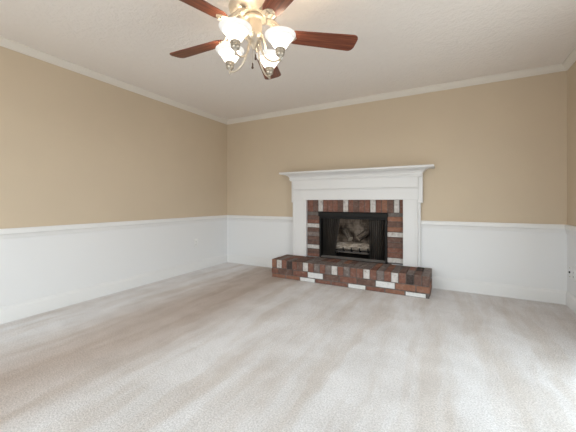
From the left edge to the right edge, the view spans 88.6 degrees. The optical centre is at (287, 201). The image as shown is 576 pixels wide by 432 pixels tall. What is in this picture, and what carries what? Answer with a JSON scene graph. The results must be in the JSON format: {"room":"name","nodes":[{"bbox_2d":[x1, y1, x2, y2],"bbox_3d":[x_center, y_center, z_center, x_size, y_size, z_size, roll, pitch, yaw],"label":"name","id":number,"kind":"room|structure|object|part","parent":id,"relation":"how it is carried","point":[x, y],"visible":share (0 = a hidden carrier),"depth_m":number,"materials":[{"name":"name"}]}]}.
{"room":"living room","nodes":[
{"label":"living room","id":0,"kind":"room"},
{"bbox_2d":[0,46,226,307],"bbox_3d":[-2.236,-0.170,2.944,0.120,2.400,4.800,0,0,29],"label":"wall","id":1,"kind":"structure","parent":0,"point":[76,148],"depth_m":3.12,"materials":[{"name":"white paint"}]},
{"bbox_2d":[0,254,226,323],"bbox_3d":[-2.178,0.961,2.912,0.014,0.138,4.800,0,0,29],"label":"baseboard","id":2,"kind":"structure","parent":1,"relation":"attached to","point":[17,311],"depth_m":3.13,"materials":[{"name":"white paint"}]},
{"bbox_2d":[0,215,226,238],"bbox_3d":[-2.172,0.274,2.909,0.026,0.088,4.800,0,0,29],"label":"trim","id":3,"kind":"structure","parent":1,"relation":"attached to","point":[8,233],"depth_m":3.13,"materials":[{"name":"white paint"}]},
{"bbox_2d":[0,36,226,124],"bbox_3d":[-2.160,-1.339,2.902,0.054,0.062,4.800,0,0,29],"label":"trim","id":4,"kind":"structure","parent":1,"relation":"attached to","point":[4,42],"depth_m":3.11,"materials":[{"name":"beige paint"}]},
{"bbox_2d":[0,262,575,431],"bbox_3d":[-0.270,1.080,1.876,4.595,0.100,5.040,0,0,29],"label":"floor","id":5,"kind":"structure","parent":0,"point":[224,347],"depth_m":1.89,"materials":[{"name":"beige carpet"}]},
{"bbox_2d":[272,254,431,298],"bbox_3d":[0.738,0.907,3.761,1.952,0.245,0.445,0,0,29],"label":"brick hearth","id":6,"kind":"object","parent":5,"relation":"on","point":[378,277],"visible":1,"depth_m":3.52,"materials":[{"name":"brown brick"}]},
{"bbox_2d":[279,164,434,266],"bbox_3d":[0.807,0.182,3.890,2.013,1.204,0.232,0,0,29],"label":"mantelpiece","id":7,"kind":"object","parent":6,"relation":"on","point":[405,183],"visible":1,"depth_m":3.77,"materials":[{"name":"white paint"}]},
{"bbox_3d":[0.812,-0.344,3.914,1.900,0.096,0.184,0,0,29],"label":"bed moulding","id":8,"kind":"part","parent":7,"relation":"part of","materials":[{"name":"white paint"}]},
{"bbox_2d":[279,164,434,174],"bbox_3d":[0.807,-0.406,3.890,2.013,0.028,0.232,0,0,29],"label":"shelf","id":9,"kind":"object","parent":7,"relation":"attached to","point":[429,166],"depth_m":3.72,"materials":[{"name":"white paint"}]},
{"bbox_2d":[0,0,575,119],"bbox_3d":[-0.270,-1.420,1.876,4.595,0.100,5.040,0,0,29],"label":"ceiling","id":10,"kind":"structure","parent":0,"point":[400,45],"depth_m":2.57,"materials":[{"name":"white paint"}]},
{"bbox_2d":[170,0,357,79],"bbox_3d":[-0.258,-1.106,1.881,1.276,0.528,1.316,0,0,29],"label":"ceiling fan","id":11,"kind":"object","parent":10,"relation":"hanging from","point":[246,20],"visible":1,"depth_m":1.82,"materials":[{"name":"brown wood"}]},
{"bbox_3d":[-0.623,-1.064,2.063,0.456,0.006,0.144,0,12,26],"label":"blade","id":12,"kind":"part","parent":11,"relation":"part of","materials":[{"name":"brown wood"}]},
{"bbox_3d":[-0.528,-1.064,1.539,0.144,0.006,0.456,16,11,43],"label":"blade","id":13,"kind":"part","parent":11,"relation":"part of","materials":[{"name":"brown wood"}]},
{"bbox_3d":[-0.384,-0.950,1.955,0.144,0.061,0.144,0,0,28],"label":"lamp shade","id":14,"kind":"part","parent":11,"relation":"part of","materials":[{"name":"white glass"}]},
{"bbox_3d":[-0.303,-0.950,1.698,0.144,0.061,0.144,0,0,28],"label":"lamp shade","id":15,"kind":"part","parent":11,"relation":"part of","materials":[{"name":"white glass"}]},
{"bbox_3d":[-0.311,-0.941,1.917,0.169,0.186,0.012,0,0,27],"label":"lamp arm","id":16,"kind":"part","parent":11,"relation":"part of","materials":[{"name":"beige metal"}]},
{"bbox_3d":[-0.265,-0.941,1.771,0.012,0.186,0.169,0,0,27],"label":"lamp arm","id":17,"kind":"part","parent":11,"relation":"part of","materials":[{"name":"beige metal"}]},
{"bbox_3d":[-0.165,-0.941,1.963,0.012,0.186,0.169,0,0,27],"label":"lamp arm","id":18,"kind":"part","parent":11,"relation":"part of","materials":[{"name":"beige metal"}]},
{"bbox_3d":[-0.119,-0.941,1.817,0.169,0.186,0.012,0,0,27],"label":"lamp arm","id":19,"kind":"part","parent":11,"relation":"part of","materials":[{"name":"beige metal"}]},
{"bbox_3d":[-0.155,-1.064,2.316,0.144,0.006,0.456,-12,-2,8],"label":"blade","id":20,"kind":"part","parent":11,"relation":"part of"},
{"bbox_3d":[-0.128,-0.950,2.035,0.144,0.061,0.144,0,0,28],"label":"lamp shade","id":21,"kind":"part","parent":11,"relation":"part of","materials":[{"name":"white glass"}]},
{"bbox_3d":[-0.001,-1.064,1.468,0.144,0.006,0.456,14,-6,-28],"label":"blade","id":22,"kind":"part","parent":11,"relation":"part of","materials":[{"name":"brown wood"}]},
{"bbox_3d":[-0.047,-0.950,1.779,0.144,0.061,0.144,0,0,28],"label":"lamp shade","id":23,"kind":"part","parent":11,"relation":"part of","materials":[{"name":"white glass"}]},
{"bbox_3d":[0.230,-1.064,1.948,0.456,0.006,0.144,0,-12,-10],"label":"blade","id":24,"kind":"part","parent":11,"relation":"part of","materials":[{"name":"brown wood"}]},
{"bbox_2d":[320,257,391,264],"bbox_3d":[1.069,0.430,4.358,1.440,1.200,0.600,0,0,29],"label":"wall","id":25,"kind":"structure","parent":0,"point":[320,257],"depth_m":4.59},
{"bbox_2d":[318,212,387,262],"bbox_3d":[0.957,0.466,4.155,0.940,0.636,0.504,0,0,29],"label":"firebox","id":26,"kind":"object","parent":25,"relation":"attached to","point":[331,224],"depth_m":4.12,"materials":[{"name":"black metal"}]},
{"bbox_3d":[0.475,0.470,4.203,0.022,0.628,0.100,0,0,29],"label":"frame post","id":27,"kind":"part","parent":26,"relation":"part of","materials":[{"name":"black metal"}]},
{"bbox_2d":[323,218,339,255],"bbox_3d":[0.615,0.496,4.159,0.258,0.532,0.042,0,0,29],"label":"curtain","id":28,"kind":"object","parent":26,"relation":"hanging from","point":[330,226],"depth_m":4.17,"materials":[{"name":"black metal"}]},
{"bbox_3d":[0.646,0.466,4.379,0.401,0.620,0.020,0,0,-43],"label":"panel","id":29,"kind":"part","parent":26,"relation":"part of","materials":[{"name":"black metal"}]},
{"bbox_3d":[0.930,0.703,4.185,0.510,0.146,0.248,0,0,29],"label":"fire grate","id":30,"kind":"part","parent":26,"relation":"part of","materials":[{"name":"black metal"}]},
{"bbox_2d":[336,242,368,250],"bbox_3d":[0.902,0.628,4.140,0.530,0.122,0.116,0,0,28],"label":"log","id":31,"kind":"object","parent":26,"relation":"on","point":[347,245],"visible":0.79,"depth_m":4.09,"materials":[{"name":"wood"}]},
{"bbox_2d":[318,212,387,219],"bbox_3d":[0.863,0.193,3.981,0.940,0.090,0.109,0,0,29],"label":"hood","id":32,"kind":"object","parent":26,"relation":"attached to","point":[322,215],"depth_m":3.95,"materials":[{"name":"black metal"}]},
{"bbox_3d":[1.074,0.466,4.367,0.620,0.620,0.020,0,0,29],"label":"panel","id":33,"kind":"part","parent":26,"relation":"part of","materials":[{"name":"grey"}]},
{"bbox_2d":[369,220,384,259],"bbox_3d":[1.168,0.496,3.858,0.220,0.532,0.045,0,0,29],"label":"curtain","id":34,"kind":"object","parent":26,"relation":"hanging from","point":[376,227],"depth_m":3.86,"materials":[{"name":"black metal"}]},
{"bbox_3d":[1.264,0.470,3.774,0.022,0.628,0.100,0,0,29],"label":"frame post","id":35,"kind":"part","parent":26,"relation":"part of","materials":[{"name":"black metal"}]},
{"bbox_3d":[0.958,0.643,4.237,0.460,0.103,0.098,0,0,28],"label":"log","id":36,"kind":"object","parent":26,"relation":"on","visible":0},
{"bbox_2d":[342,228,352,240],"bbox_3d":[0.864,0.482,4.311,0.094,0.185,0.205,0,0,-24],"label":"log","id":37,"kind":"object","parent":36,"relation":"on","point":[345,231],"visible":1,"depth_m":4.26,"materials":[{"name":"brown wood"}]},
{"bbox_2d":[356,229,368,240],"bbox_3d":[1.067,0.478,4.209,0.196,0.166,0.093,0,0,-15],"label":"log","id":38,"kind":"object","parent":36,"relation":"on","point":[365,233],"visible":0.97,"depth_m":4.18,"materials":[{"name":"brown wood"}]},
{"bbox_2d":[227,71,566,290],"bbox_3d":[0.904,-0.170,4.038,4.355,2.400,0.120,0,0,29],"label":"wall","id":39,"kind":"structure","parent":0,"point":[497,151],"depth_m":3.43,"materials":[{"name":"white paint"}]},
{"bbox_2d":[227,254,271,267],"bbox_3d":[-0.521,0.961,4.735,1.186,0.138,0.014,0,0,29],"label":"baseboard","id":40,"kind":"structure","parent":39,"relation":"attached to","point":[239,259],"depth_m":4.78,"materials":[{"name":"white paint"}]},
{"bbox_2d":[227,215,292,222],"bbox_3d":[-0.477,0.274,4.705,1.292,0.088,0.026,0,0,29],"label":"trim","id":41,"kind":"structure","parent":39,"relation":"attached to","point":[229,217],"depth_m":4.67,"materials":[{"name":"white paint"}]},
{"bbox_2d":[307,200,402,264],"bbox_3d":[0.856,0.364,3.971,1.415,0.839,0.042,0,0,29],"label":"brick surround","id":42,"kind":"object","parent":39,"relation":"attached to","point":[394,208],"visible":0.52,"depth_m":3.85,"materials":[{"name":"brown brick"}]},
{"bbox_2d":[227,63,566,124],"bbox_3d":[0.862,-1.339,3.962,4.355,0.062,0.054,0,0,29],"label":"trim","id":43,"kind":"structure","parent":39,"relation":"attached to","point":[557,67],"depth_m":3.58,"materials":[{"name":"beige paint"}]},
{"bbox_2d":[421,220,565,232],"bbox_3d":[2.196,0.274,3.253,1.335,0.088,0.026,0,0,29],"label":"trim","id":44,"kind":"structure","parent":39,"relation":"attached to","point":[520,227],"depth_m":3.21,"materials":[{"name":"white paint"}]},
{"bbox_2d":[432,276,566,304],"bbox_3d":[2.252,0.961,3.230,1.213,0.138,0.014,0,0,29],"label":"baseboard","id":45,"kind":"structure","parent":39,"relation":"attached to","point":[478,287],"depth_m":3.19,"materials":[{"name":"white paint"}]},
{"bbox_2d":[567,61,575,296],"bbox_3d":[1.696,-0.170,0.808,0.120,2.400,4.800,0,0,29],"label":"wall","id":46,"kind":"structure","parent":0,"point":[571,72],"depth_m":2.84,"materials":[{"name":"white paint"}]},
{"bbox_2d":[562,47,575,69],"bbox_3d":[1.620,-1.339,0.850,0.054,0.062,4.800,0,0,29],"label":"trim","id":47,"kind":"structure","parent":46,"relation":"attached to","point":[570,60],"depth_m":2.79,"materials":[{"name":"beige paint"}]},
{"bbox_2d":[565,225,575,235],"bbox_3d":[2.424,0.274,2.302,0.026,0.088,1.480,0,0,29],"label":"trim","id":48,"kind":"structure","parent":46,"relation":"attached to","point":[570,229],"depth_m":2.80,"materials":[{"name":"white paint"}]},
{"bbox_2d":[569,266,571,278],"bbox_3d":[2.736,0.687,2.864,0.014,0.116,0.070,0,0,29],"label":"outlet","id":49,"kind":"object","parent":46,"relation":"attached to","point":[570,267],"visible":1,"depth_m":2.85,"materials":[{"name":"white plastic"}]},
{"bbox_2d":[566,291,575,312],"bbox_3d":[2.430,0.961,2.299,0.014,0.138,1.480,0,0,29],"label":"baseboard","id":50,"kind":"structure","parent":46,"relation":"attached to","point":[570,299],"depth_m":2.82,"materials":[{"name":"white paint"}]},
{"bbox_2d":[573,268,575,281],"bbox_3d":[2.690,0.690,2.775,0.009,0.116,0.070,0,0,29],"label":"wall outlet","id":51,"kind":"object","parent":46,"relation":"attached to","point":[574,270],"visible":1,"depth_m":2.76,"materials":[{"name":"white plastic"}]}
]}

